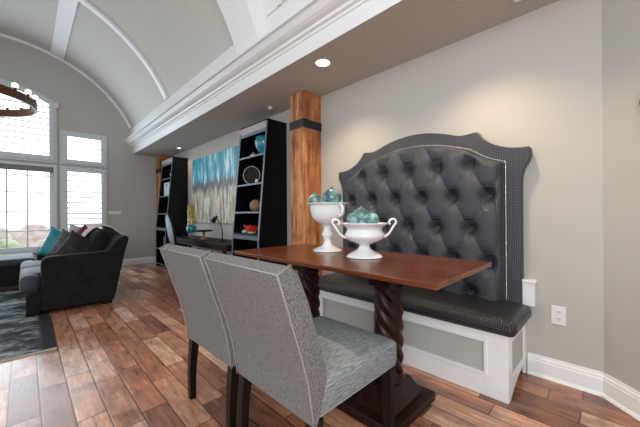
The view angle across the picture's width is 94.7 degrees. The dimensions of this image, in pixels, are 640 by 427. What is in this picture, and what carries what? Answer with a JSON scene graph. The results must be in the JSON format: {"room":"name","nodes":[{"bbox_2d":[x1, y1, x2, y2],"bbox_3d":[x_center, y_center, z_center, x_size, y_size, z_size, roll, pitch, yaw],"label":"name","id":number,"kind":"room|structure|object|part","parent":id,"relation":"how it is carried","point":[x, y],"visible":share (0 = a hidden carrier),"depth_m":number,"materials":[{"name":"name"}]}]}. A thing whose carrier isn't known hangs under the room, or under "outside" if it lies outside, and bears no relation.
{"room":"dining room","nodes":[
{"label":"dining room","id":0,"kind":"room"},
{"bbox_2d":[32,239,44,246],"bbox_3d":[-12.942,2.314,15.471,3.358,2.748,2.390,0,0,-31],"label":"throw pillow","id":1,"kind":"object","parent":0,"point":[40,242],"visible":0.02,"depth_m":14.75,"materials":[{"name":"white fabric"}]},
{"bbox_2d":[0,37,155,260],"bbox_3d":[-6.001,-1.159,4.861,6.800,4.600,0.150,0,0,-45],"label":"wall","id":2,"kind":"structure","parent":0,"point":[83,108],"depth_m":6.20,"materials":[{"name":"grey paint"}]},
{"bbox_2d":[0,160,56,254],"bbox_3d":[-5.697,-0.106,5.130,1.680,1.650,0.170,0,0,-45],"label":"window","id":3,"kind":"structure","parent":2,"relation":"in","point":[52,169],"depth_m":5.45,"materials":[{"name":"grey paint"}]},
{"bbox_2d":[0,163,52,171],"bbox_3d":[-5.675,-0.836,5.100,1.575,0.090,0.070,0,0,-45],"label":"roller shade","id":4,"kind":"object","parent":3,"relation":"attached to","point":[26,167],"depth_m":5.39,"materials":[{"name":"grey fabric"}]},
{"bbox_2d":[0,79,56,162],"bbox_3d":[-5.700,-1.668,5.123,1.680,1.394,0.190,0,0,-45],"label":"window","id":5,"kind":"structure","parent":2,"relation":"in","point":[52,158],"depth_m":5.47,"materials":[{"name":"grey paint"}]},
{"bbox_2d":[53,102,58,108],"bbox_3d":[-5.063,-2.081,5.664,0.080,0.110,0.050,0,0,-45],"label":"trim","id":6,"kind":"structure","parent":2,"relation":"attached to","point":[56,105],"depth_m":5.65,"materials":[{"name":"grey paint"}]},
{"bbox_2d":[0,33,130,128],"bbox_3d":[-5.508,-2.514,5.222,3.736,1.278,0.050,0,0,-45],"label":"trim","id":7,"kind":"structure","parent":2,"relation":"attached to","point":[1,34],"depth_m":5.84,"materials":[{"name":"white paint"}]},
{"bbox_2d":[60,130,106,167],"bbox_3d":[-4.807,-1.300,6.014,0.745,0.665,0.190,0,0,-45],"label":"window","id":8,"kind":"structure","parent":2,"relation":"in","point":[63,133],"depth_m":5.92,"materials":[{"name":"grey paint"}]},
{"bbox_2d":[60,166,107,230],"bbox_3d":[-4.800,-0.112,6.014,0.745,1.650,0.188,0,0,-45],"label":"window","id":9,"kind":"structure","parent":2,"relation":"in","point":[64,170],"depth_m":5.91,"materials":[{"name":"grey paint"}]},
{"bbox_2d":[108,211,120,213],"bbox_3d":[-4.410,-0.030,6.331,0.215,0.043,0.011,0,0,-45],"label":"light switch","id":10,"kind":"object","parent":2,"relation":"attached to","point":[109,212],"visible":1,"depth_m":6.33,"materials":[{"name":"white plastic"}]},
{"bbox_2d":[122,256,155,265],"bbox_3d":[-5.450,1.068,5.280,4.550,0.138,0.016,0,0,-45],"label":"baseboard","id":11,"kind":"structure","parent":2,"relation":"attached to","point":[132,261],"depth_m":6.64,"materials":[{"name":"white paint"}]},
{"bbox_2d":[0,0,286,128],"bbox_3d":[-2.893,-2.532,2.640,3.925,1.439,7.400,0,0,-45],"label":"vault","id":12,"kind":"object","parent":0,"point":[179,39],"visible":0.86,"depth_m":4.47,"materials":[{"name":"grey paint"}]},
{"bbox_2d":[0,82,38,116],"bbox_3d":[-3.833,-2.191,3.111,1.252,1.943,1.256,0,0,-45],"label":"chandelier","id":13,"kind":"object","parent":12,"relation":"hanging from","point":[32,102],"visible":1,"depth_m":3.39,"materials":[{"name":"brown metal"}]},
{"bbox_2d":[11,82,18,89],"bbox_3d":[-3.228,-1.351,3.122,0.056,0.077,0.058,0,0,-45],"label":"bulb","id":14,"kind":"object","parent":13,"relation":"attached to","point":[14,85],"depth_m":3.11,"materials":[{"name":"beige glass"}]},
{"bbox_2d":[25,89,31,95],"bbox_3d":[-3.255,-1.350,3.291,0.057,0.077,0.058,0,0,-45],"label":"bulb","id":15,"kind":"object","parent":13,"relation":"attached to","point":[27,91],"depth_m":3.28,"materials":[{"name":"beige glass"}]},
{"bbox_2d":[51,0,78,60],"bbox_3d":[-3.351,-3.025,3.974,0.198,0.102,4.770,0,0,-45],"label":"trim","id":16,"kind":"structure","parent":12,"relation":"attached to","point":[66,11],"depth_m":4.73,"materials":[{"name":"white paint"}]},
{"bbox_2d":[77,0,167,99],"bbox_3d":[-3.853,-2.527,3.567,3.746,1.279,0.090,0,0,-45],"label":"trim","id":17,"kind":"structure","parent":12,"relation":"attached to","point":[86,3],"depth_m":4.49,"materials":[{"name":"white paint"}]},
{"bbox_2d":[216,0,267,53],"bbox_3d":[-1.947,-2.406,1.722,3.831,1.548,0.395,0,0,-45],"label":"trim","id":18,"kind":"structure","parent":12,"relation":"attached to","point":[245,20],"depth_m":2.84,"materials":[{"name":"white paint"}]},
{"bbox_2d":[124,0,401,153],"bbox_3d":[-0.718,-1.660,3.111,0.320,0.590,9.800,0,0,-45],"label":"trim","id":19,"kind":"structure","parent":12,"relation":"attached to","point":[297,28],"depth_m":2.87,"materials":[{"name":"white paint"}]},
{"bbox_2d":[261,0,278,15],"bbox_3d":[-1.769,-2.547,1.483,3.746,1.268,0.195,0,0,-45],"label":"trim","id":20,"kind":"structure","parent":12,"relation":"attached to","point":[269,6],"depth_m":2.80,"materials":[{"name":"white paint"}]},
{"bbox_2d":[275,0,281,5],"bbox_3d":[-1.686,-2.542,1.400,3.746,1.279,0.040,0,0,-45],"label":"trim","id":21,"kind":"structure","parent":12,"relation":"attached to","point":[278,2],"depth_m":2.69,"materials":[{"name":"white paint"}]},
{"bbox_2d":[0,262,639,426],"bbox_3d":[-1.954,1.163,1.962,8.400,0.100,9.950,0,0,-45],"label":"floor","id":22,"kind":"structure","parent":0,"point":[123,362],"depth_m":1.87,"materials":[{"name":"brown wood"}]},
{"bbox_2d":[0,252,34,286],"bbox_3d":[-5.276,0.901,4.151,1.800,0.470,0.980,0,0,-45],"label":"ottoman","id":23,"kind":"object","parent":22,"relation":"on","point":[10,264],"visible":0.62,"depth_m":4.30,"materials":[{"name":"grey fabric"}]},
{"bbox_2d":[0,252,34,265],"bbox_3d":[-5.277,0.711,4.151,1.800,0.090,0.980,0,0,-45],"label":"cushion","id":24,"kind":"object","parent":23,"relation":"on","point":[16,259],"depth_m":4.38,"materials":[{"name":"fabric"}]},
{"bbox_2d":[0,288,56,361],"bbox_3d":[-4.299,1.123,2.510,2.900,0.012,3.100,0,0,-45],"label":"area rug","id":25,"kind":"object","parent":22,"relation":"on","point":[21,335],"visible":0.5,"depth_m":2.82,"materials":[{"name":"grey carpet"}]},
{"bbox_2d":[19,228,128,316],"bbox_3d":[-3.413,0.657,4.057,1.005,0.933,1.670,0,0,-45],"label":"sofa","id":26,"kind":"object","parent":22,"relation":"on","point":[52,282],"visible":0.85,"depth_m":3.48,"materials":[{"name":"grey fabric"}]},
{"bbox_2d":[19,266,40,292],"bbox_3d":[-3.225,0.763,3.661,0.710,0.193,0.815,0,0,-45],"label":"seat cushion","id":27,"kind":"object","parent":26,"relation":"on","point":[29,278],"depth_m":3.22,"materials":[{"name":"fabric"}]},
{"bbox_2d":[20,260,40,270],"bbox_3d":[-3.808,0.767,4.244,0.710,0.193,0.815,0,0,-45],"label":"seat cushion","id":28,"kind":"object","parent":26,"relation":"on","point":[25,264],"depth_m":3.99,"materials":[{"name":"fabric"}]},
{"bbox_3d":[-3.146,1.079,3.224,0.100,0.060,0.080,0,0,-45],"label":"leg","id":29,"kind":"part","parent":26,"relation":"part of","materials":[{"name":"brown wood"}]},
{"bbox_3d":[-3.930,0.777,4.607,0.710,0.610,0.160,0,0,-45],"label":"arm","id":30,"kind":"part","parent":26,"relation":"part of","materials":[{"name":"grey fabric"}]},
{"bbox_2d":[35,226,60,255],"bbox_3d":[-3.713,0.435,4.204,0.502,0.522,0.166,0,0,-43],"label":"throw pillow","id":31,"kind":"object","parent":26,"relation":"on","point":[54,233],"visible":0.34,"depth_m":4.11,"materials":[{"name":"teal fabric"}]},
{"bbox_2d":[46,229,69,255],"bbox_3d":[-3.370,0.443,3.981,0.160,0.492,0.491,0,0,39],"label":"throw pillow","id":32,"kind":"object","parent":26,"relation":"on","point":[64,234],"visible":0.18,"depth_m":3.89,"materials":[{"name":"beige fabric"}]},
{"bbox_2d":[53,230,89,254],"bbox_3d":[-3.059,0.446,3.727,0.162,0.500,0.504,0,0,32],"label":"throw pillow","id":33,"kind":"object","parent":26,"relation":"on","point":[75,242],"visible":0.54,"depth_m":3.66,"materials":[{"name":"grey fabric"}]},
{"bbox_2d":[69,223,81,231],"bbox_3d":[-3.583,0.364,4.363,0.142,0.472,0.431,0,0,-23],"label":"throw pillow","id":34,"kind":"object","parent":26,"relation":"on","point":[72,227],"visible":0.13,"depth_m":4.25,"materials":[{"name":"grey fabric"}]},
{"bbox_2d":[64,224,88,241],"bbox_3d":[-3.208,0.362,4.002,0.107,0.448,0.453,0,0,24],"label":"throw pillow","id":35,"kind":"object","parent":26,"relation":"on","point":[84,227],"visible":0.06,"depth_m":3.98,"materials":[{"name":"red fabric"}]},
{"bbox_3d":[-2.862,0.769,3.539,0.710,0.610,0.160,0,0,-45],"label":"arm","id":36,"kind":"part","parent":26,"relation":"part of","materials":[{"name":"grey fabric"}]},
{"bbox_2d":[86,228,108,251],"bbox_3d":[-3.025,0.431,3.969,0.260,0.485,0.655,0,0,-45],"label":"cushion","id":37,"kind":"object","parent":26,"relation":"on","point":[98,237],"depth_m":3.78,"materials":[{"name":"grey fabric"}]},
{"bbox_2d":[80,223,122,236],"bbox_3d":[-3.238,0.329,4.292,0.503,0.362,0.973,0,0,-45],"label":"throw blanket","id":38,"kind":"object","parent":26,"relation":"on","point":[91,226],"visible":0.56,"depth_m":4.06,"materials":[{"name":"white fabric"}]},
{"bbox_3d":[-2.673,1.082,3.698,0.100,0.072,0.080,0,0,-45],"label":"leg","id":39,"kind":"part","parent":26,"relation":"part of","materials":[{"name":"brown wood"}]},
{"bbox_3d":[-3.183,0.667,4.287,0.355,0.770,1.660,0,0,-45],"label":"backrest","id":40,"kind":"part","parent":26,"relation":"part of","materials":[{"name":"grey fabric"}]},
{"bbox_2d":[156,155,171,219],"bbox_3d":[-3.610,-0.111,6.858,0.301,2.470,0.290,0,0,-45],"label":"timber post","id":41,"kind":"object","parent":22,"relation":"on","point":[159,158],"visible":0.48,"depth_m":6.75,"materials":[{"name":"brown wood"}]},
{"bbox_2d":[155,156,187,268],"bbox_3d":[-3.193,-0.026,6.325,0.459,2.296,0.684,0,0,-45],"label":"bookcase","id":42,"kind":"object","parent":22,"relation":"on","point":[175,204],"visible":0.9,"depth_m":6.19,"materials":[{"name":"black paint"}]},
{"bbox_3d":[-3.409,-0.017,6.554,0.439,2.280,0.030,0,0,-45],"label":"panel","id":43,"kind":"part","parent":42,"relation":"part of","materials":[{"name":"black paint"}]},
{"bbox_2d":[164,182,169,195],"bbox_3d":[-3.188,-0.524,6.355,0.226,0.290,0.340,0,0,-45],"label":"storage box","id":44,"kind":"object","parent":42,"relation":"on","point":[166,185],"visible":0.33,"depth_m":6.29,"materials":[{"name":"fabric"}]},
{"bbox_3d":[-2.963,-0.020,6.109,0.439,2.280,0.030,0,0,-45],"label":"panel","id":45,"kind":"part","parent":42,"relation":"part of","materials":[{"name":"black paint"}]},
{"bbox_2d":[165,213,202,249],"bbox_3d":[-2.259,0.553,4.961,0.590,1.126,0.476,0,0,-39],"label":"desk chair","id":46,"kind":"object","parent":22,"relation":"on","point":[170,229],"visible":0.48,"depth_m":4.75,"materials":[{"name":"grey fabric"}]},
{"bbox_3d":[-2.437,0.287,4.817,0.135,0.591,0.476,0,0,-39],"label":"frame","id":47,"kind":"part","parent":46,"relation":"part of","materials":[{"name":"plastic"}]},
{"bbox_2d":[176,235,231,254],"bbox_3d":[-1.946,0.779,5.049,0.480,0.691,2.360,0,0,-45],"label":"desk","id":48,"kind":"object","parent":22,"relation":"on","point":[191,240],"visible":0.51,"depth_m":4.72,"materials":[{"name":"brown wood"}]},
{"bbox_2d":[186,205,196,232],"bbox_3d":[-2.318,0.125,5.317,0.170,0.620,0.170,0,0,-45],"label":"glass vase","id":49,"kind":"object","parent":48,"relation":"on","point":[191,215],"visible":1,"depth_m":5.27,"materials":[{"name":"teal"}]},
{"bbox_2d":[193,230,212,239],"bbox_3d":[-1.970,0.353,4.999,0.320,0.160,0.320,0,0,-45],"label":"dish","id":50,"kind":"object","parent":48,"relation":"on","point":[202,231],"visible":0.99,"depth_m":4.95,"materials":[{"name":"brown wood"}]},
{"bbox_3d":[-1.971,0.288,4.999,0.320,0.030,0.320,0,0,-45],"label":"plate","id":51,"kind":"part","parent":50,"relation":"part of","materials":[{"name":"brown wood"}]},
{"bbox_2d":[211,216,225,241],"bbox_3d":[-1.631,0.230,4.723,0.348,0.402,0.119,0,0,38],"label":"desk lamp","id":52,"kind":"object","parent":48,"relation":"on","point":[213,220],"visible":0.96,"depth_m":4.71,"materials":[{"name":"grey metal"}]},
{"bbox_3d":[-1.711,0.089,4.780,0.084,0.119,0.152,0,0,-45],"label":"lamp shade","id":53,"kind":"part","parent":52,"relation":"part of","materials":[{"name":"grey metal"}]},
{"bbox_2d":[159,243,311,426],"bbox_3d":[-0.471,0.634,1.750,0.524,0.938,0.718,0,0,44],"label":"dining chair","id":54,"kind":"object","parent":22,"relation":"on","point":[206,327],"visible":0.52,"depth_m":1.50,"materials":[{"name":"grey fabric"}]},
{"bbox_3d":[-0.762,0.920,1.781,0.047,0.370,0.061,0,0,44],"label":"leg","id":55,"kind":"part","parent":54,"relation":"part of","materials":[{"name":"brown wood"}]},
{"bbox_3d":[-0.642,0.460,1.574,0.520,0.578,0.217,0,0,44],"label":"backrest","id":56,"kind":"part","parent":54,"relation":"part of","materials":[{"name":"grey fabric"}]},
{"bbox_3d":[-0.429,0.918,1.458,0.047,0.370,0.061,0,0,44],"label":"leg","id":57,"kind":"part","parent":54,"relation":"part of","materials":[{"name":"brown wood"}]},
{"bbox_2d":[232,118,286,265],"bbox_3d":[-0.832,-0.042,3.963,0.459,2.296,0.684,0,0,-45],"label":"bookcase","id":58,"kind":"object","parent":22,"relation":"on","point":[270,220],"visible":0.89,"depth_m":3.84,"materials":[{"name":"black paint"}]},
{"bbox_3d":[-0.969,0.306,3.823,0.026,0.052,0.596,0,0,-45],"label":"drawer","id":59,"kind":"part","parent":58,"relation":"part of","materials":[{"name":"grey wood"}]},
{"bbox_3d":[-0.824,0.267,3.968,0.420,0.022,0.600,0,0,-45],"label":"shelf","id":60,"kind":"part","parent":58,"relation":"part of","materials":[{"name":"black paint"}]},
{"bbox_3d":[-1.047,-0.033,4.193,0.439,2.280,0.030,0,0,-45],"label":"panel","id":61,"kind":"part","parent":58,"relation":"part of","materials":[{"name":"black paint"}]},
{"bbox_2d":[244,224,257,232],"bbox_3d":[-0.912,0.193,3.957,0.211,0.125,0.224,0,0,-45],"label":"ornament","id":62,"kind":"object","parent":58,"relation":"on","point":[251,229],"visible":0.94,"depth_m":3.90,"materials":[{"name":"red ceramic"}]},
{"bbox_2d":[243,166,259,183],"bbox_3d":[-0.937,-0.526,4.045,0.250,0.265,0.080,0,0,10],"label":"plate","id":63,"kind":"object","parent":58,"relation":"on","point":[251,173],"visible":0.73,"depth_m":4.04,"materials":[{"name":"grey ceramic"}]},
{"bbox_3d":[-0.805,-0.384,3.992,0.353,0.022,0.600,0,0,-45],"label":"shelf","id":64,"kind":"part","parent":58,"relation":"part of","materials":[{"name":"black paint"}]},
{"bbox_3d":[-0.795,-0.754,4.004,0.319,0.022,0.600,0,0,-45],"label":"shelf","id":65,"kind":"part","parent":58,"relation":"part of","materials":[{"name":"black paint"}]},
{"bbox_3d":[-0.890,-1.064,3.912,0.016,0.040,0.600,0,0,-45],"label":"rail","id":66,"kind":"part","parent":58,"relation":"part of","materials":[{"name":"grey wood"}]},
{"bbox_2d":[249,200,259,211],"bbox_3d":[-0.856,-0.110,3.924,0.160,0.160,0.160,0,0,-45],"label":"ball","id":67,"kind":"object","parent":58,"relation":"on","point":[254,205],"visible":0.91,"depth_m":3.87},
{"bbox_2d":[254,134,264,152],"bbox_3d":[-0.745,-0.903,3.949,0.260,0.275,0.260,0,0,-45],"label":"vase","id":68,"kind":"object","parent":58,"relation":"on","point":[260,139],"visible":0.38,"depth_m":3.85,"materials":[{"name":"teal glass"}]},
{"bbox_3d":[-0.673,-0.030,4.121,0.012,2.270,0.600,0,0,-45],"label":"panel","id":69,"kind":"part","parent":58,"relation":"part of","materials":[{"name":"black paint"}]},
{"bbox_3d":[-0.602,-0.036,3.747,0.439,2.280,0.030,0,0,-45],"label":"panel","id":70,"kind":"part","parent":58,"relation":"part of","materials":[{"name":"black paint"}]},
{"bbox_2d":[204,251,396,426],"bbox_3d":[-0.060,0.632,1.343,0.718,0.938,0.524,0,0,-45],"label":"dining chair","id":71,"kind":"object","parent":22,"relation":"on","point":[306,364],"visible":1,"depth_m":1.13,"materials":[{"name":"grey fabric"}]},
{"bbox_3d":[-0.350,0.917,1.379,0.061,0.370,0.047,0,0,-45],"label":"leg","id":72,"kind":"part","parent":71,"relation":"part of","materials":[{"name":"brown wood"}]},
{"bbox_3d":[-0.234,0.458,1.170,0.217,0.578,0.520,0,0,-45],"label":"backrest","id":73,"kind":"part","parent":71,"relation":"part of","materials":[{"name":"grey fabric"}]},
{"bbox_3d":[-0.022,0.915,1.050,0.061,0.370,0.047,0,0,-45],"label":"leg","id":74,"kind":"part","parent":71,"relation":"part of","materials":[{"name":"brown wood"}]},
{"bbox_3d":[0.001,0.656,1.404,0.546,0.144,0.520,0,0,-45],"label":"seat","id":75,"kind":"part","parent":71,"relation":"part of","materials":[{"name":"grey fabric"}]},
{"bbox_3d":[0.326,0.912,1.401,0.050,0.372,0.050,0,0,-45],"label":"leg","id":76,"kind":"part","parent":71,"relation":"part of","materials":[{"name":"brown wood"}]},
{"bbox_2d":[289,90,321,275],"bbox_3d":[-0.162,-0.134,3.419,0.293,2.470,0.250,0,0,-45],"label":"timber post","id":77,"kind":"object","parent":22,"relation":"on","point":[305,126],"visible":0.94,"depth_m":3.33,"materials":[{"name":"brown wood"}]},
{"bbox_2d":[234,244,491,426],"bbox_3d":[0.159,0.689,1.975,0.730,0.820,1.585,0,0,-45],"label":"dining table","id":78,"kind":"object","parent":22,"relation":"on","point":[387,274],"visible":0.61,"depth_m":1.66,"materials":[{"name":"brown wood"}]},
{"bbox_2d":[306,202,348,251],"bbox_3d":[0.057,0.099,2.241,0.320,0.361,0.320,0,0,11],"label":"urn","id":79,"kind":"object","parent":78,"relation":"on","point":[323,213],"visible":0.97,"depth_m":2.15,"materials":[{"name":"white ceramic"}]},
{"bbox_2d":[308,192,320,202],"bbox_3d":[-0.042,-0.109,2.247,0.100,0.110,0.100,0,0,41],"label":"glass ball","id":80,"kind":"object","parent":79,"relation":"in","point":[313,198],"visible":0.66,"depth_m":2.21,"materials":[{"name":"teal glass"}]},
{"bbox_2d":[322,187,341,202],"bbox_3d":[0.090,-0.124,2.241,0.152,0.168,0.152,0,0,-32],"label":"glass ball","id":81,"kind":"object","parent":79,"relation":"in","point":[330,195],"visible":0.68,"depth_m":2.18,"materials":[{"name":"teal glass"}]},
{"bbox_3d":[0.148,-0.025,2.119,0.018,0.100,0.059,0,0,-37],"label":"handle","id":82,"kind":"part","parent":79,"relation":"part of","materials":[{"name":"white ceramic"}]},
{"bbox_2d":[331,218,396,258],"bbox_3d":[0.287,0.152,1.910,0.315,0.252,0.303,0,0,41],"label":"urn","id":83,"kind":"object","parent":78,"relation":"on","point":[364,235],"visible":0.98,"depth_m":1.82,"materials":[{"name":"white ceramic"}]},
{"bbox_3d":[0.126,0.095,1.901,0.108,0.135,0.018,0,0,-3],"label":"handle","id":84,"kind":"part","parent":83,"relation":"part of","materials":[{"name":"white ceramic"}]},
{"bbox_2d":[347,211,361,223],"bbox_3d":[0.221,0.033,1.890,0.098,0.108,0.098,0,0,3],"label":"glass ball","id":85,"kind":"object","parent":83,"relation":"in","point":[355,218],"visible":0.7,"depth_m":1.85,"materials":[{"name":"teal glass"}]},
{"bbox_2d":[355,206,368,223],"bbox_3d":[0.276,0.006,1.980,0.108,0.119,0.108,0,0,-8],"label":"glass ball","id":86,"kind":"object","parent":83,"relation":"in","point":[362,211],"visible":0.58,"depth_m":1.94,"materials":[{"name":"teal glass"}]},
{"bbox_2d":[341,222,387,258],"bbox_3d":[0.287,0.168,1.910,0.303,0.221,0.303,0,0,-3],"label":"bowl","id":87,"kind":"object","parent":83,"relation":"attached to","point":[364,235],"depth_m":1.82,"materials":[{"name":"white ceramic"}]},
{"bbox_2d":[364,210,378,223],"bbox_3d":[0.329,0.033,1.885,0.100,0.110,0.100,0,0,-31],"label":"glass ball","id":88,"kind":"object","parent":83,"relation":"in","point":[371,217],"visible":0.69,"depth_m":1.85,"materials":[{"name":"teal glass"}]},
{"bbox_3d":[0.448,0.093,1.918,0.108,0.135,0.018,0,0,-3],"label":"handle","id":89,"kind":"part","parent":83,"relation":"part of","materials":[{"name":"white ceramic"}]},
{"bbox_2d":[319,132,536,403],"bbox_3d":[0.664,0.206,2.420,0.534,1.778,1.738,0,0,-45],"label":"banquette","id":90,"kind":"object","parent":22,"relation":"on","point":[448,196],"visible":0.81,"depth_m":2.12,"materials":[{"name":"white paint"}]},
{"bbox_3d":[0.520,0.867,2.272,0.009,0.200,1.374,0,0,-45],"label":"panel","id":91,"kind":"part","parent":90,"relation":"part of","materials":[{"name":"grey paint"}]},
{"bbox_3d":[0.511,0.867,2.263,0.019,0.220,1.394,0,0,-45],"label":"panel moulding","id":92,"kind":"part","parent":90,"relation":"part of","materials":[{"name":"white paint"}]},
{"bbox_3d":[0.517,0.907,2.268,0.020,0.378,1.614,0,0,-45],"label":"frame","id":93,"kind":"part","parent":90,"relation":"part of","materials":[{"name":"white paint"}]},
{"bbox_2d":[319,273,531,336],"bbox_3d":[0.647,0.649,2.401,0.479,0.118,1.704,0,0,-45],"label":"seat cushion","id":94,"kind":"object","parent":90,"relation":"on","point":[506,315],"depth_m":2.00,"materials":[{"name":"black leather"}]},
{"bbox_3d":[0.762,0.026,2.520,0.106,1.198,1.400,0,0,-45],"label":"tufted panel","id":95,"kind":"part","parent":90,"relation":"part of","materials":[{"name":"grey fabric"}]},
{"bbox_3d":[0.825,-0.030,2.583,0.071,1.308,1.696,0,0,-45],"label":"headboard","id":96,"kind":"part","parent":90,"relation":"part of","materials":[{"name":"grey fabric"}]},
{"bbox_3d":[0.793,0.008,2.550,0.010,1.181,1.424,0,0,-45],"label":"nailhead trim","id":97,"kind":"part","parent":90,"relation":"part of","materials":[{"name":"silver metal"}]},
{"bbox_3d":[1.252,0.867,1.883,0.345,0.220,0.008,0,0,-45],"label":"panel","id":98,"kind":"part","parent":90,"relation":"part of","materials":[{"name":"grey paint"}]},
{"bbox_3d":[0.837,0.547,2.591,0.052,0.155,1.724,0,0,-45],"label":"rail","id":99,"kind":"part","parent":90,"relation":"part of","materials":[{"name":"white paint"}]},
{"bbox_2d":[134,0,558,155],"bbox_3d":[-0.038,-1.470,3.790,1.879,0.200,9.800,0,0,-45],"label":"ceiling","id":100,"kind":"structure","parent":0,"point":[408,30],"depth_m":2.54,"materials":[{"name":"grey paint"}]},
{"bbox_2d":[315,58,330,66],"bbox_3d":[0.026,-1.367,2.673,0.148,0.006,0.148,0,0,-45],"label":"recessed light","id":101,"kind":"object","parent":100,"relation":"in","point":[322,62],"visible":1,"depth_m":2.67,"materials":[{"name":"white plastic"}]},
{"bbox_2d":[174,0,603,371],"bbox_3d":[-0.921,-0.194,4.490,0.150,2.600,7.550,0,0,-45],"label":"wall","id":102,"kind":"structure","parent":0,"point":[533,79],"depth_m":2.00,"materials":[{"name":"grey paint"}]},
{"bbox_2d":[192,145,238,223],"bbox_3d":[-1.934,-0.462,5.367,0.038,1.250,1.860,0,0,-45],"label":"painting","id":103,"kind":"object","parent":102,"relation":"attached to","point":[214,175],"visible":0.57,"depth_m":5.27,"materials":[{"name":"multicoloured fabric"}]},
{"bbox_2d":[551,305,565,325],"bbox_3d":[1.548,0.659,1.914,0.009,0.120,0.076,0,0,-45],"label":"wall outlet","id":104,"kind":"object","parent":102,"relation":"attached to","point":[558,314],"visible":1,"depth_m":1.91,"materials":[{"name":"white plastic"}]},
{"bbox_2d":[555,310,561,314],"bbox_3d":[1.546,0.637,1.913,0.034,0.028,0.002,0,0,45],"label":"socket","id":105,"kind":"object","parent":104,"relation":"attached to","point":[557,312],"depth_m":1.91,"materials":[{"name":"white plastic"}]},
{"bbox_2d":[555,316,561,321],"bbox_3d":[1.547,0.681,1.913,0.034,0.028,0.002,0,0,45],"label":"socket","id":106,"kind":"object","parent":104,"relation":"attached to","point":[557,318],"depth_m":1.91,"materials":[{"name":"white plastic"}]},
{"bbox_2d":[527,352,603,396],"bbox_3d":[1.562,1.020,1.890,0.028,0.138,0.387,0,0,-45],"label":"baseboard","id":107,"kind":"structure","parent":102,"relation":"attached to","point":[585,379],"depth_m":1.88,"materials":[{"name":"white paint"}]},
{"bbox_2d":[602,0,639,391],"bbox_3d":[1.780,-0.212,0.819,0.150,2.600,1.900,0,0,-1],"label":"wall","id":108,"kind":"structure","parent":0,"point":[620,18],"depth_m":1.66,"materials":[{"name":"grey paint"}]},
{"bbox_2d":[602,373,639,420],"bbox_3d":[1.699,1.020,0.820,0.028,0.138,1.904,0,0,-1],"label":"baseboard","id":109,"kind":"structure","parent":108,"relation":"attached to","point":[626,398],"depth_m":1.65,"materials":[{"name":"white paint"}]},
{"label":"outside","id":110,"kind":"structure","parent":0,"visible":0},
{"bbox_3d":[-45.971,3.963,45.997,120.000,0.100,109.900,0,0,-45],"label":"ground","id":111,"kind":"structure","parent":110,"visible":0},
{"bbox_2d":[0,239,22,248],"bbox_3d":[-13.097,2.161,10.943,3.034,3.056,2.382,0,0,-45],"label":"tree","id":112,"kind":"object","parent":111,"relation":"on","point":[11,243],"visible":0.11,"depth_m":11.63,"materials":[{"name":"green plant"}]},
{"bbox_2d":[0,223,49,246],"bbox_3d":[-20.297,2.526,19.324,5.276,3.744,4.129,0,0,-45],"label":"tree","id":113,"kind":"object","parent":111,"relation":"on","point":[34,237],"visible":0.2,"depth_m":19.09,"materials":[{"name":"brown plant"}]}
]}

